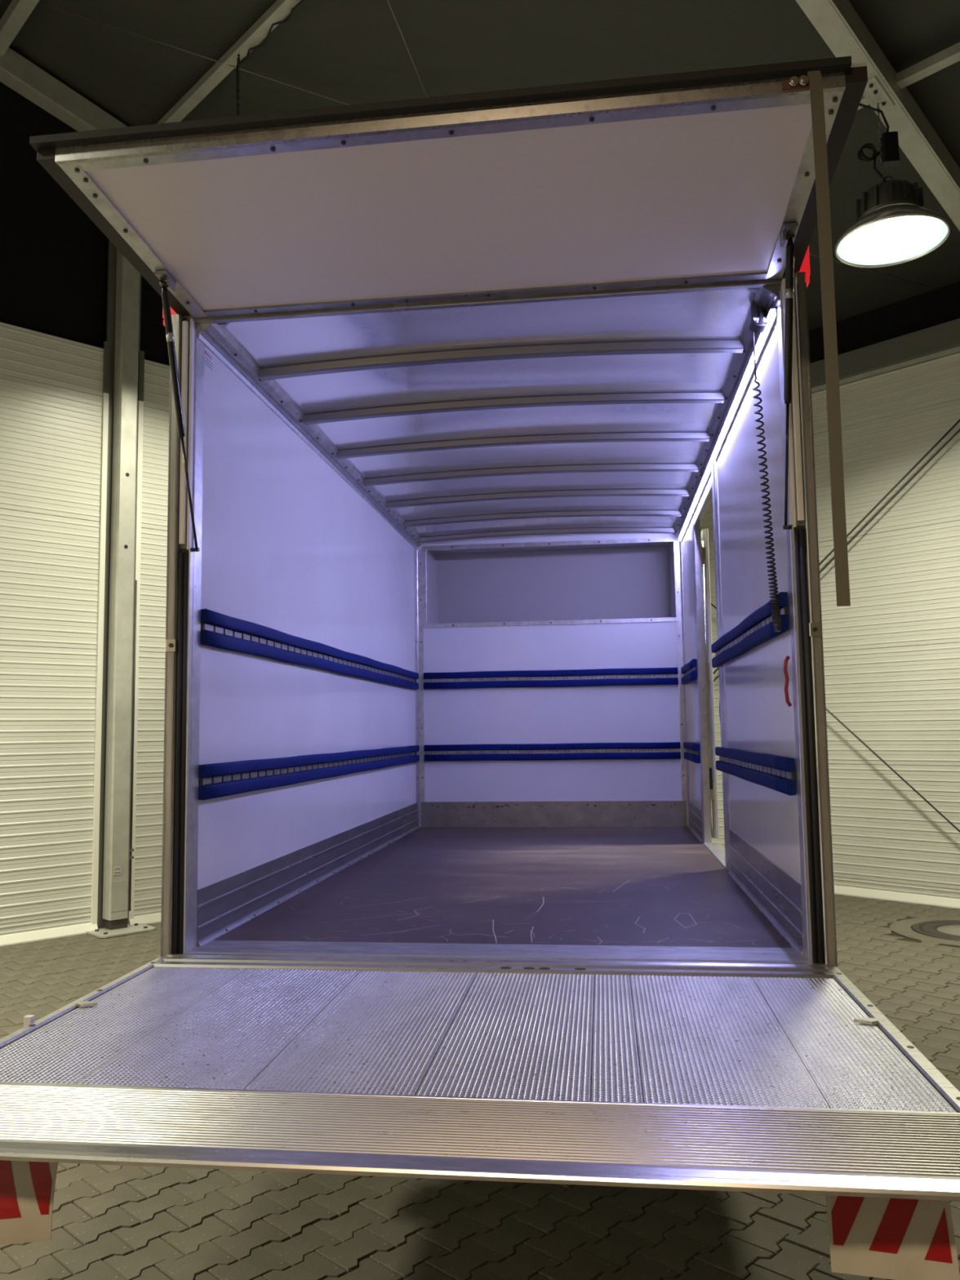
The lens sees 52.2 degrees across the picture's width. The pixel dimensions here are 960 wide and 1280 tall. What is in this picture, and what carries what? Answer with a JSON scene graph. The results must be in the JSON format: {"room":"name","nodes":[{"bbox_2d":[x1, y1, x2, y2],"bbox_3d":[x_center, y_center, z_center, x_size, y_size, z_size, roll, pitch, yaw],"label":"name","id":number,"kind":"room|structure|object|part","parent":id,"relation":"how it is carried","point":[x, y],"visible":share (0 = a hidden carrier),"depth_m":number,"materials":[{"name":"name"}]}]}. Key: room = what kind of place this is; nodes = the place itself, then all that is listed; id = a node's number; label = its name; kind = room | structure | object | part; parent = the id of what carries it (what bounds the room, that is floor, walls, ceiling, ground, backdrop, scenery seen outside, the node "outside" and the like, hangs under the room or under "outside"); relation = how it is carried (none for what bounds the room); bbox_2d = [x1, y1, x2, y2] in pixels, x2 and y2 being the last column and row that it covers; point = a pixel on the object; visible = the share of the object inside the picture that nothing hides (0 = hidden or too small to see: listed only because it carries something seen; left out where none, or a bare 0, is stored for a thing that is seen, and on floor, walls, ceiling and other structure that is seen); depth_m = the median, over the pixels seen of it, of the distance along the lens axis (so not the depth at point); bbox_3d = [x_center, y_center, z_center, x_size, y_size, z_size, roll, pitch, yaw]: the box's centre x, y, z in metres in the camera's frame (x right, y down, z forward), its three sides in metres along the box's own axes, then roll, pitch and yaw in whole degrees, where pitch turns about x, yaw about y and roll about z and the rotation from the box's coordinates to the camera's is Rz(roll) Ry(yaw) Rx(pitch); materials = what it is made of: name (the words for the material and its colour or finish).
{"room":"warehouse","nodes":[
{"label":"warehouse","id":0,"kind":"room"},
{"bbox_2d":[0,81,169,946],"bbox_3d":[-3.965,-1.328,7.823,14.100,7.474,0.480,4,-7,-43],"label":"wall","id":1,"kind":"structure","parent":0,"point":[85,363],"depth_m":8.40,"materials":[{"name":"white"}]},
{"bbox_3d":[-5.103,2.211,6.594,5.040,0.090,0.065,4,-7,-43],"label":"wall panel","id":2,"kind":"part","parent":1,"relation":"part of","materials":[{"name":"white metal"}]},
{"bbox_3d":[-5.111,1.617,6.649,5.040,1.105,0.065,4,-7,-43],"label":"wall panel","id":3,"kind":"part","parent":1,"relation":"part of","materials":[{"name":"white metal"}]},
{"bbox_3d":[-5.126,0.509,6.751,5.040,1.120,0.065,4,-7,-43],"label":"wall panel","id":4,"kind":"part","parent":1,"relation":"part of","materials":[{"name":"white metal"}]},
{"bbox_3d":[-5.141,-0.606,6.853,5.040,1.120,0.065,4,-7,-43],"label":"wall panel","id":5,"kind":"part","parent":1,"relation":"part of","materials":[{"name":"white metal"}]},
{"bbox_3d":[-5.156,-1.724,6.956,5.040,1.125,0.065,4,-7,-43],"label":"wall panel","id":6,"kind":"part","parent":1,"relation":"part of","materials":[{"name":"white metal"}]},
{"bbox_3d":[-5.166,-2.503,7.028,5.040,0.440,0.065,4,-7,-43],"label":"wall panel","id":7,"kind":"part","parent":1,"relation":"part of","materials":[{"name":"white metal"}]},
{"bbox_3d":[-3.285,0.111,8.478,0.045,4.610,0.026,4,-7,-43],"label":"edge trim","id":8,"kind":"part","parent":1,"relation":"part of","materials":[{"name":"white metal"}]},
{"bbox_3d":[-3.319,-2.421,8.711,0.045,0.465,0.026,4,-7,-43],"label":"edge trim","id":9,"kind":"part","parent":1,"relation":"part of","materials":[{"name":"grey metal"}]},
{"bbox_3d":[-3.063,1.948,8.282,0.060,0.070,0.004,4,-7,-43],"label":"plate","id":10,"kind":"part","parent":1,"relation":"part of","materials":[{"name":"white plastic"}]},
{"bbox_3d":[-3.128,-1.018,8.633,0.184,6.783,0.145,4,-7,-43],"label":"post","id":11,"kind":"part","parent":1,"relation":"part of","materials":[{"name":"metal"}]},
{"bbox_3d":[-3.019,2.440,8.247,0.480,0.014,0.370,4,-7,-43],"label":"plate","id":12,"kind":"part","parent":1,"relation":"part of","materials":[{"name":"metal"}]},
{"bbox_3d":[-3.008,0.893,8.502,0.015,2.850,0.015,1,-5,-15],"label":"rod","id":13,"kind":"part","parent":1,"relation":"part of","materials":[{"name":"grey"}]},
{"bbox_3d":[-3.052,0.128,8.697,0.045,4.610,0.026,4,-7,-43],"label":"edge trim","id":14,"kind":"part","parent":1,"relation":"part of","materials":[{"name":"white metal"}]},
{"bbox_3d":[-3.086,-2.403,8.930,0.045,0.465,0.026,4,-7,-43],"label":"edge trim","id":15,"kind":"part","parent":1,"relation":"part of","materials":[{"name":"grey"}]},
{"bbox_3d":[-1.123,2.502,10.327,5.330,0.090,0.065,4,-7,-43],"label":"wall panel","id":16,"kind":"part","parent":1,"relation":"part of","materials":[{"name":"white metal"}]},
{"bbox_3d":[-1.131,1.907,10.382,5.330,1.105,0.065,4,-7,-43],"label":"wall panel","id":17,"kind":"part","parent":1,"relation":"part of","materials":[{"name":"white metal"}]},
{"bbox_3d":[-1.145,0.800,10.484,5.330,1.120,0.065,4,-7,-43],"label":"wall panel","id":18,"kind":"part","parent":1,"relation":"part of","materials":[{"name":"white metal"}]},
{"bbox_3d":[-1.160,-0.316,10.587,5.330,1.120,0.065,4,-7,-43],"label":"wall panel","id":19,"kind":"part","parent":1,"relation":"part of","materials":[{"name":"white metal"}]},
{"bbox_3d":[-1.175,-1.433,10.690,5.330,1.125,0.065,4,-7,-43],"label":"wall panel","id":20,"kind":"part","parent":1,"relation":"part of","materials":[{"name":"white metal"}]},
{"bbox_3d":[-1.186,-2.212,10.761,5.330,0.440,0.065,4,-7,-43],"label":"wall panel","id":21,"kind":"part","parent":1,"relation":"part of","materials":[{"name":"white metal"}]},
{"bbox_2d":[0,0,959,330],"bbox_3d":[1.390,-4.691,2.376,14.300,2.000,16.600,4,-7,-43],"label":"ceiling","id":22,"kind":"structure","parent":0,"point":[91,64],"depth_m":7.67,"materials":[{"name":"grey"}]},
{"bbox_2d":[235,53,239,115],"bbox_3d":[-1.924,-4.359,7.792,0.027,0.672,0.026,3,-6,-34],"label":"hanging chain","id":23,"kind":"object","parent":22,"relation":"hanging from","point":[238,55],"visible":0.84,"depth_m":7.79,"materials":[{"name":"grey metal"}]},
{"bbox_2d":[834,75,951,267],"bbox_3d":[2.927,-3.392,7.048,0.770,1.125,0.770,-1,-5,7],"label":"lamp","id":24,"kind":"object","parent":22,"relation":"hanging from","point":[893,226],"visible":1,"depth_m":6.97,"materials":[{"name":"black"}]},
{"bbox_3d":[2.854,-3.913,7.034,0.314,0.088,0.100,4,-7,-43],"label":"mounting plate","id":25,"kind":"part","parent":24,"relation":"part of","materials":[{"name":"metal"}]},
{"bbox_3d":[2.885,-3.592,7.071,0.022,0.595,0.022,3,-7,-38],"label":"chain","id":26,"kind":"part","parent":24,"relation":"part of","materials":[{"name":"silver metal"}]},
{"bbox_2d":[0,893,959,1279],"bbox_3d":[1.335,1.813,1.781,14.800,0.038,17.000,4,-7,-43],"label":"floor","id":27,"kind":"structure","parent":0,"point":[110,1222],"depth_m":3.34,"materials":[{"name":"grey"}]},
{"bbox_2d":[29,56,867,1069],"bbox_3d":[0.297,0.495,5.749,2.378,3.338,6.683,-1,-5,7],"label":"box truck","id":28,"kind":"object","parent":27,"relation":"on","point":[455,380],"depth_m":4.05,"materials":[{"name":"metal"}]},
{"bbox_2d":[162,306,177,318],"bbox_3d":[-1.153,-1.260,3.748,0.064,0.125,0.130,-1,-5,7],"label":"marker lamp","id":29,"kind":"object","parent":28,"relation":"on","point":[174,314],"depth_m":3.68,"materials":[{"name":"red plastic"}]},
{"bbox_3d":[-1.115,0.002,3.627,0.038,2.440,0.135,-1,-5,7],"label":"post","id":30,"kind":"part","parent":28,"relation":"part of","materials":[{"name":"metal"}]},
{"bbox_3d":[-1.056,-0.530,3.566,0.009,0.386,0.152,-1,-5,7],"label":"piston rod","id":31,"kind":"part","parent":28,"relation":"part of","materials":[{"name":"black metal"}]},
{"bbox_3d":[-0.800,0.157,5.819,0.030,2.385,4.463,-1,-5,7],"label":"panel","id":32,"kind":"part","parent":28,"relation":"part of","materials":[{"name":"white plastic"}]},
{"bbox_2d":[198,745,419,799],"bbox_3d":[-0.764,0.718,5.745,0.032,0.134,4.288,-1,-5,7],"label":"rail","id":33,"kind":"object","parent":28,"relation":"attached to","point":[223,779],"visible":1,"depth_m":4.61,"materials":[{"name":"blue plastic"}]},
{"bbox_3d":[-1.025,0.529,3.682,0.003,0.025,0.080,-1,-5,7],"label":"slot plate","id":34,"kind":"part","parent":33,"relation":"part of","materials":[{"name":"silver metal"}]},
{"bbox_3d":[-1.012,0.538,3.780,0.003,0.025,0.080,-1,-5,7],"label":"slot plate","id":35,"kind":"part","parent":33,"relation":"part of","materials":[{"name":"silver metal"}]},
{"bbox_3d":[-1.000,0.547,3.879,0.003,0.025,0.080,-1,-5,7],"label":"slot plate","id":36,"kind":"part","parent":33,"relation":"part of","materials":[{"name":"silver metal"}]},
{"bbox_3d":[-0.988,0.556,3.978,0.003,0.025,0.080,-1,-5,7],"label":"slot plate","id":37,"kind":"part","parent":33,"relation":"part of","materials":[{"name":"silver metal"}]},
{"bbox_3d":[-0.976,0.565,4.077,0.003,0.025,0.080,-1,-5,7],"label":"slot plate","id":38,"kind":"part","parent":33,"relation":"part of","materials":[{"name":"silver metal"}]},
{"bbox_3d":[-0.963,0.574,4.176,0.003,0.025,0.080,-1,-5,7],"label":"slot plate","id":39,"kind":"part","parent":33,"relation":"part of","materials":[{"name":"silver metal"}]},
{"bbox_3d":[-0.951,0.583,4.274,0.003,0.025,0.080,-1,-5,7],"label":"slot plate","id":40,"kind":"part","parent":33,"relation":"part of","materials":[{"name":"silver metal"}]},
{"bbox_3d":[-0.939,0.592,4.373,0.003,0.025,0.080,-1,-5,7],"label":"slot plate","id":41,"kind":"part","parent":33,"relation":"part of","materials":[{"name":"silver metal"}]},
{"bbox_3d":[-0.926,0.601,4.472,0.003,0.025,0.080,-1,-5,7],"label":"slot plate","id":42,"kind":"part","parent":33,"relation":"part of","materials":[{"name":"silver metal"}]},
{"bbox_3d":[-0.914,0.610,4.571,0.003,0.025,0.080,-1,-5,7],"label":"slot plate","id":43,"kind":"part","parent":33,"relation":"part of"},
{"bbox_3d":[-0.902,0.619,4.670,0.003,0.025,0.080,-1,-5,7],"label":"slot plate","id":44,"kind":"part","parent":33,"relation":"part of","materials":[{"name":"silver metal"}]},
{"bbox_3d":[-0.890,0.628,4.769,0.003,0.025,0.080,-1,-5,7],"label":"slot plate","id":45,"kind":"part","parent":33,"relation":"part of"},
{"bbox_3d":[-0.877,0.637,4.868,0.003,0.025,0.080,-1,-5,7],"label":"slot plate","id":46,"kind":"part","parent":33,"relation":"part of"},
{"bbox_3d":[-0.865,0.646,4.966,0.003,0.025,0.080,-1,-5,7],"label":"slot plate","id":47,"kind":"part","parent":33,"relation":"part of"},
{"bbox_3d":[-0.853,0.654,5.065,0.003,0.025,0.080,-1,-5,7],"label":"slot plate","id":48,"kind":"part","parent":33,"relation":"part of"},
{"bbox_3d":[-0.841,0.663,5.164,0.003,0.025,0.080,-1,-5,7],"label":"slot plate","id":49,"kind":"part","parent":33,"relation":"part of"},
{"bbox_3d":[-0.828,0.672,5.263,0.003,0.025,0.080,-1,-5,7],"label":"slot plate","id":50,"kind":"part","parent":33,"relation":"part of","materials":[{"name":"silver metal"}]},
{"bbox_3d":[-0.816,0.681,5.362,0.003,0.025,0.080,-1,-5,7],"label":"slot plate","id":51,"kind":"part","parent":33,"relation":"part of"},
{"bbox_3d":[-0.804,0.690,5.461,0.003,0.025,0.080,-1,-5,7],"label":"slot plate","id":52,"kind":"part","parent":33,"relation":"part of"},
{"bbox_3d":[-0.791,0.699,5.559,0.003,0.025,0.080,-1,-5,7],"label":"slot plate","id":53,"kind":"part","parent":33,"relation":"part of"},
{"bbox_3d":[-0.757,1.214,5.753,0.019,0.204,4.393,-1,-5,7],"label":"kick plate","id":54,"kind":"part","parent":28,"relation":"part of","materials":[{"name":"metal"}]},
{"bbox_2d":[200,608,418,689],"bbox_3d":[-0.771,0.141,5.799,0.032,0.138,4.288,-1,-5,7],"label":"rail","id":55,"kind":"object","parent":28,"relation":"attached to","point":[218,630],"visible":1,"depth_m":4.67,"materials":[{"name":"blue plastic"}]},
{"bbox_3d":[-1.032,-0.047,3.735,0.003,0.025,0.080,-1,-5,7],"label":"slot plate","id":56,"kind":"part","parent":55,"relation":"part of","materials":[{"name":"silver metal"}]},
{"bbox_3d":[-1.020,-0.038,3.833,0.003,0.025,0.080,-1,-5,7],"label":"slot plate","id":57,"kind":"part","parent":55,"relation":"part of","materials":[{"name":"silver metal"}]},
{"bbox_3d":[-1.008,-0.029,3.932,0.003,0.025,0.080,-1,-5,7],"label":"slot plate","id":58,"kind":"part","parent":55,"relation":"part of","materials":[{"name":"silver metal"}]},
{"bbox_3d":[-0.996,-0.020,4.031,0.003,0.025,0.080,-1,-5,7],"label":"slot plate","id":59,"kind":"part","parent":55,"relation":"part of","materials":[{"name":"silver metal"}]},
{"bbox_3d":[-0.983,-0.011,4.130,0.003,0.025,0.080,-1,-5,7],"label":"slot plate","id":60,"kind":"part","parent":55,"relation":"part of","materials":[{"name":"silver metal"}]},
{"bbox_3d":[-0.971,-0.003,4.229,0.003,0.025,0.080,-1,-5,7],"label":"slot plate","id":61,"kind":"part","parent":55,"relation":"part of","materials":[{"name":"silver metal"}]},
{"bbox_3d":[-0.959,0.006,4.328,0.003,0.025,0.080,-1,-5,7],"label":"slot plate","id":62,"kind":"part","parent":55,"relation":"part of","materials":[{"name":"silver metal"}]},
{"bbox_3d":[-0.947,0.015,4.426,0.003,0.025,0.080,-1,-5,7],"label":"slot plate","id":63,"kind":"part","parent":55,"relation":"part of","materials":[{"name":"silver metal"}]},
{"bbox_3d":[-0.934,0.024,4.525,0.003,0.025,0.080,-1,-5,7],"label":"slot plate","id":64,"kind":"part","parent":55,"relation":"part of","materials":[{"name":"silver metal"}]},
{"bbox_3d":[-0.922,0.033,4.624,0.003,0.025,0.080,-1,-5,7],"label":"slot plate","id":65,"kind":"part","parent":55,"relation":"part of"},
{"bbox_3d":[-0.910,0.042,4.723,0.003,0.025,0.080,-1,-5,7],"label":"slot plate","id":66,"kind":"part","parent":55,"relation":"part of","materials":[{"name":"silver metal"}]},
{"bbox_3d":[-0.897,0.051,4.822,0.003,0.025,0.080,-1,-5,7],"label":"slot plate","id":67,"kind":"part","parent":55,"relation":"part of","materials":[{"name":"silver metal"}]},
{"bbox_3d":[-0.885,0.060,4.921,0.003,0.025,0.080,-1,-5,7],"label":"slot plate","id":68,"kind":"part","parent":55,"relation":"part of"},
{"bbox_3d":[-0.873,0.069,5.019,0.003,0.025,0.080,-1,-5,7],"label":"slot plate","id":69,"kind":"part","parent":55,"relation":"part of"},
{"bbox_3d":[-0.861,0.078,5.118,0.003,0.025,0.080,-1,-5,7],"label":"slot plate","id":70,"kind":"part","parent":55,"relation":"part of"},
{"bbox_3d":[-0.848,0.087,5.217,0.003,0.025,0.080,-1,-5,7],"label":"slot plate","id":71,"kind":"part","parent":55,"relation":"part of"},
{"bbox_3d":[-0.836,0.096,5.316,0.003,0.025,0.080,-1,-5,7],"label":"slot plate","id":72,"kind":"part","parent":55,"relation":"part of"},
{"bbox_3d":[-0.824,0.105,5.415,0.003,0.025,0.080,-1,-5,7],"label":"slot plate","id":73,"kind":"part","parent":55,"relation":"part of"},
{"bbox_3d":[-0.766,-0.984,5.918,0.068,0.077,4.463,-1,-5,7],"label":"eave rail","id":74,"kind":"part","parent":28,"relation":"part of","materials":[{"name":"metal"}]},
{"bbox_2d":[0,953,959,1200],"bbox_3d":[-0.051,1.279,2.782,2.293,0.530,2.155,-1,-5,7],"label":"lift","id":75,"kind":"object","parent":28,"relation":"attached to","point":[754,1077],"visible":1,"depth_m":2.20,"materials":[{"name":"silver metal"}]},
{"bbox_2d":[0,1160,57,1244],"bbox_3d":[-0.929,1.091,1.930,0.195,0.178,0.072,-1,-5,7],"label":"flag","id":76,"kind":"object","parent":75,"relation":"attached to","point":[27,1188],"visible":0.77,"depth_m":1.93,"materials":[{"name":"plastic"}]},
{"bbox_3d":[-1.185,1.061,2.678,0.031,0.058,1.468,-1,-5,7],"label":"edge rail","id":77,"kind":"part","parent":75,"relation":"part of","materials":[{"name":"silver metal"}]},
{"bbox_2d":[825,1195,959,1279],"bbox_3d":[0.730,1.049,1.749,0.225,0.172,0.032,-1,-5,7],"label":"flag","id":78,"kind":"object","parent":75,"relation":"attached to","point":[882,1237],"visible":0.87,"depth_m":1.75,"materials":[{"name":"white plastic"}]},
{"bbox_3d":[1.033,1.007,2.407,0.038,0.058,1.468,-1,-5,7],"label":"edge rail","id":79,"kind":"part","parent":75,"relation":"part of","materials":[{"name":"silver metal"}]},
{"bbox_3d":[0.033,1.143,3.446,2.270,0.104,0.205,-1,-5,7],"label":"sill plate","id":80,"kind":"part","parent":28,"relation":"part of","materials":[{"name":"metal"}]},
{"bbox_2d":[423,667,678,688],"bbox_3d":[0.553,0.309,7.878,2.040,0.138,0.032,-1,-5,7],"label":"rail","id":81,"kind":"object","parent":28,"relation":"attached to","point":[641,676],"visible":1,"depth_m":7.87,"materials":[{"name":"blue plastic"}]},
{"bbox_3d":[0.557,-0.461,7.960,2.075,0.680,0.006,-1,-5,7],"label":"opening frame","id":82,"kind":"part","parent":28,"relation":"part of","materials":[{"name":"metal"}]},
{"bbox_2d":[423,742,680,761],"bbox_3d":[0.561,0.892,7.824,2.040,0.134,0.032,-1,-5,7],"label":"rail","id":83,"kind":"object","parent":28,"relation":"attached to","point":[658,750],"visible":1,"depth_m":7.82,"materials":[{"name":"blue plastic"}]},
{"bbox_3d":[0.557,0.291,7.911,2.150,2.465,0.030,-1,-5,7],"label":"bulkhead panel","id":84,"kind":"part","parent":28,"relation":"part of","materials":[{"name":"white plastic"}]},
{"bbox_3d":[0.569,1.385,7.792,2.110,0.204,0.006,-1,-5,7],"label":"kick plate","id":85,"kind":"part","parent":28,"relation":"part of","materials":[{"name":"metal"}]},
{"bbox_2d":[680,658,697,684],"bbox_3d":[1.528,0.239,7.189,0.032,0.138,0.958,-1,-5,7],"label":"rail","id":86,"kind":"object","parent":28,"relation":"attached to","point":[690,669],"visible":1,"depth_m":6.99,"materials":[{"name":"blue plastic"}]},
{"bbox_3d":[1.571,0.255,7.225,0.030,2.385,1.083,-1,-5,7],"label":"panel","id":87,"kind":"part","parent":28,"relation":"part of","materials":[{"name":"white plastic"}]},
{"bbox_2d":[683,742,700,763],"bbox_3d":[1.536,0.815,7.136,0.032,0.133,0.958,-1,-5,7],"label":"rail","id":88,"kind":"object","parent":28,"relation":"attached to","point":[692,754],"visible":1,"depth_m":6.93,"materials":[{"name":"blue plastic"}]},
{"bbox_3d":[1.562,1.311,7.141,0.019,0.204,1.063,-1,-5,7],"label":"kick plate","id":89,"kind":"part","parent":28,"relation":"part of","materials":[{"name":"metal"}]},
{"bbox_3d":[1.415,-0.845,6.169,0.039,0.025,1.160,-1,-5,7],"label":"door head rail","id":90,"kind":"part","parent":28,"relation":"part of","materials":[{"name":"metal"}]},
{"bbox_3d":[1.544,0.311,6.665,0.018,1.990,0.018,-4,-6,29],"label":"lock rod","id":91,"kind":"part","parent":28,"relation":"part of","materials":[{"name":"silver metal"}]},
{"bbox_3d":[1.635,0.330,7.208,0.033,2.110,1.048,-1,-5,7],"label":"door","id":92,"kind":"part","parent":28,"relation":"part of","materials":[{"name":"grey metal"}]},
{"bbox_3d":[1.474,1.319,5.966,0.110,0.038,1.160,-1,-5,7],"label":"door sill","id":93,"kind":"part","parent":28,"relation":"part of","materials":[{"name":"metal"}]},
{"bbox_3d":[1.300,-1.034,5.665,0.068,0.077,4.463,-1,-5,7],"label":"eave rail","id":94,"kind":"part","parent":28,"relation":"part of","materials":[{"name":"metal"}]},
{"bbox_3d":[1.316,-0.982,5.626,0.028,0.030,4.288,-1,-5,7],"label":"led light strip","id":95,"kind":"part","parent":28,"relation":"part of","materials":[{"name":"white plastic"}]},
{"bbox_2d":[711,591,789,667],"bbox_3d":[1.191,-0.006,4.482,0.032,0.138,2.140,-1,-5,7],"label":"rail","id":96,"kind":"object","parent":28,"relation":"attached to","point":[757,628],"visible":0.91,"depth_m":4.12,"materials":[{"name":"blue plastic"}]},
{"bbox_3d":[1.133,-0.054,3.972,0.003,0.025,0.080,-1,-5,7],"label":"slot plate","id":97,"kind":"part","parent":96,"relation":"part of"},
{"bbox_3d":[1.120,-0.063,3.873,0.003,0.025,0.080,-1,-5,7],"label":"slot plate","id":98,"kind":"part","parent":96,"relation":"part of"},
{"bbox_3d":[1.108,-0.072,3.775,0.003,0.025,0.080,-1,-5,7],"label":"slot plate","id":99,"kind":"part","parent":96,"relation":"part of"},
{"bbox_3d":[1.071,-0.099,3.478,0.003,0.025,0.080,-1,-5,7],"label":"slot plate","id":100,"kind":"part","parent":96,"relation":"part of","materials":[{"name":"silver metal"}]},
{"bbox_2d":[715,746,795,795],"bbox_3d":[1.198,0.565,4.424,0.032,0.132,2.130,-1,-5,7],"label":"rail","id":101,"kind":"object","parent":28,"relation":"attached to","point":[775,772],"visible":1,"depth_m":3.93,"materials":[{"name":"blue plastic"}]},
{"bbox_3d":[1.177,0.544,4.216,0.003,0.025,0.080,-1,-5,7],"label":"slot plate","id":102,"kind":"part","parent":101,"relation":"part of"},
{"bbox_3d":[1.152,0.526,4.018,0.003,0.025,0.080,-1,-5,7],"label":"slot plate","id":103,"kind":"part","parent":101,"relation":"part of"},
{"bbox_3d":[1.140,0.517,3.920,0.003,0.025,0.080,-1,-5,7],"label":"slot plate","id":104,"kind":"part","parent":101,"relation":"part of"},
{"bbox_3d":[1.128,0.508,3.821,0.003,0.025,0.080,-1,-5,7],"label":"slot plate","id":105,"kind":"part","parent":101,"relation":"part of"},
{"bbox_3d":[1.116,0.499,3.722,0.003,0.025,0.080,-1,-5,7],"label":"slot plate","id":106,"kind":"part","parent":101,"relation":"part of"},
{"bbox_3d":[1.103,0.491,3.623,0.003,0.025,0.080,-1,-5,7],"label":"slot plate","id":107,"kind":"part","parent":101,"relation":"part of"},
{"bbox_3d":[1.091,0.482,3.524,0.003,0.025,0.080,-1,-5,7],"label":"slot plate","id":108,"kind":"part","parent":101,"relation":"part of","materials":[{"name":"silver metal"}]},
{"bbox_3d":[1.079,0.473,3.425,0.003,0.025,0.080,-1,-5,7],"label":"slot plate","id":109,"kind":"part","parent":101,"relation":"part of","materials":[{"name":"silver metal"}]},
{"bbox_2d":[747,300,768,333],"bbox_3d":[1.038,-1.197,3.632,0.073,0.102,0.080,-1,-5,7],"label":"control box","id":110,"kind":"object","parent":28,"relation":"attached to","point":[758,322],"visible":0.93,"depth_m":3.60,"materials":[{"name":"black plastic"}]},
{"bbox_2d":[751,331,782,631],"bbox_3d":[1.026,-0.586,3.509,0.041,1.133,0.174,-1,-5,2],"label":"coiled cable","id":111,"kind":"object","parent":110,"relation":"hanging from","point":[776,616],"visible":1,"depth_m":3.51,"materials":[{"name":"black plastic"}]},
{"bbox_3d":[1.217,-0.003,4.377,0.030,2.385,2.080,-1,-5,7],"label":"panel","id":112,"kind":"part","parent":28,"relation":"part of","materials":[{"name":"white plastic"}]},
{"bbox_3d":[1.205,1.036,4.269,0.019,0.234,1.910,-1,-5,7],"label":"kick plate","id":113,"kind":"part","parent":28,"relation":"part of","materials":[{"name":"metal"}]},
{"bbox_3d":[1.036,-0.587,3.311,0.009,0.396,0.133,-1,-5,7],"label":"piston rod","id":114,"kind":"part","parent":28,"relation":"part of","materials":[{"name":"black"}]},
{"bbox_3d":[1.067,0.143,3.406,0.026,0.177,0.014,1,-5,-15],"label":"red handle","id":115,"kind":"part","parent":28,"relation":"part of","materials":[{"name":"red plastic"}]},
{"bbox_2d":[796,245,810,275],"bbox_3d":[1.130,-1.316,3.470,0.044,0.125,0.130,-1,-5,7],"label":"marker lamp","id":116,"kind":"object","parent":28,"relation":"on","point":[804,270],"depth_m":3.40,"materials":[{"name":"red plastic"}]},
{"bbox_3d":[1.135,-0.054,3.352,0.038,2.440,0.135,-1,-5,7],"label":"post","id":117,"kind":"part","parent":28,"relation":"part of","materials":[{"name":"metal"}]},
{"bbox_2d":[781,70,850,606],"bbox_3d":[0.831,-0.759,2.435,0.102,1.365,0.028,-1,-5,7],"label":"strap","id":118,"kind":"object","parent":28,"relation":"hanging from","point":[813,82],"visible":1,"depth_m":2.42,"materials":[{"name":"grey"}]},
{"bbox_3d":[0.812,-1.421,2.508,0.077,0.027,0.008,-1,-5,7],"label":"anchor plate","id":119,"kind":"part","parent":118,"relation":"part of","materials":[{"name":"brown"}]},
{"bbox_2d":[888,916,959,946],"bbox_3d":[3.904,2.324,7.799,1.200,0.028,1.200,-1,-5,7],"label":"manhole cover","id":120,"kind":"object","parent":27,"relation":"on","point":[945,930],"visible":0.99,"depth_m":7.88,"materials":[{"name":"concrete"}]},
{"bbox_3d":[3.904,2.324,7.799,0.860,0.028,0.860,-1,-5,7],"label":"frame","id":121,"kind":"part","parent":120,"relation":"part of","materials":[{"name":"grey metal"}]},
{"bbox_2d":[700,281,959,908],"bbox_3d":[6.369,-0.722,6.668,0.480,5.780,16.300,4,-7,-43],"label":"wall","id":122,"kind":"structure","parent":0,"point":[891,655],"depth_m":9.40,"materials":[{"name":"white metal"}]},
{"bbox_3d":[2.929,-1.494,10.626,0.065,1.125,5.170,4,-7,-43],"label":"wall panel","id":123,"kind":"part","parent":122,"relation":"part of","materials":[{"name":"white metal"}]},
{"bbox_3d":[2.944,-0.376,10.523,0.065,1.120,5.170,4,-7,-43],"label":"wall panel","id":124,"kind":"part","parent":122,"relation":"part of","materials":[{"name":"white metal"}]},
{"bbox_3d":[2.974,1.847,10.318,0.065,1.105,5.170,4,-7,-43],"label":"wall panel","id":125,"kind":"part","parent":122,"relation":"part of","materials":[{"name":"white metal"}]},
{"bbox_3d":[2.959,0.739,10.420,0.065,1.120,5.170,4,-7,-43],"label":"wall panel","id":126,"kind":"part","parent":122,"relation":"part of","materials":[{"name":"white metal"}]},
{"bbox_3d":[2.919,-2.273,10.698,0.065,0.440,5.170,4,-7,-43],"label":"wall panel","id":127,"kind":"part","parent":122,"relation":"part of","materials":[{"name":"white metal"}]},
{"bbox_3d":[6.402,-2.848,6.923,0.030,0.018,16.000,4,-7,-43],"label":"eave trim","id":128,"kind":"part","parent":122,"relation":"part of","materials":[{"name":"white metal"}]},
{"bbox_3d":[6.409,-2.895,6.934,0.050,0.050,16.000,4,-7,-43],"label":"eave trim","id":129,"kind":"part","parent":122,"relation":"part of","materials":[{"name":"metal"}]},
{"bbox_3d":[2.982,2.442,10.263,0.065,0.090,5.170,4,-7,-43],"label":"wall panel","id":130,"kind":"part","parent":122,"relation":"part of","materials":[{"name":"white metal"}]}
]}

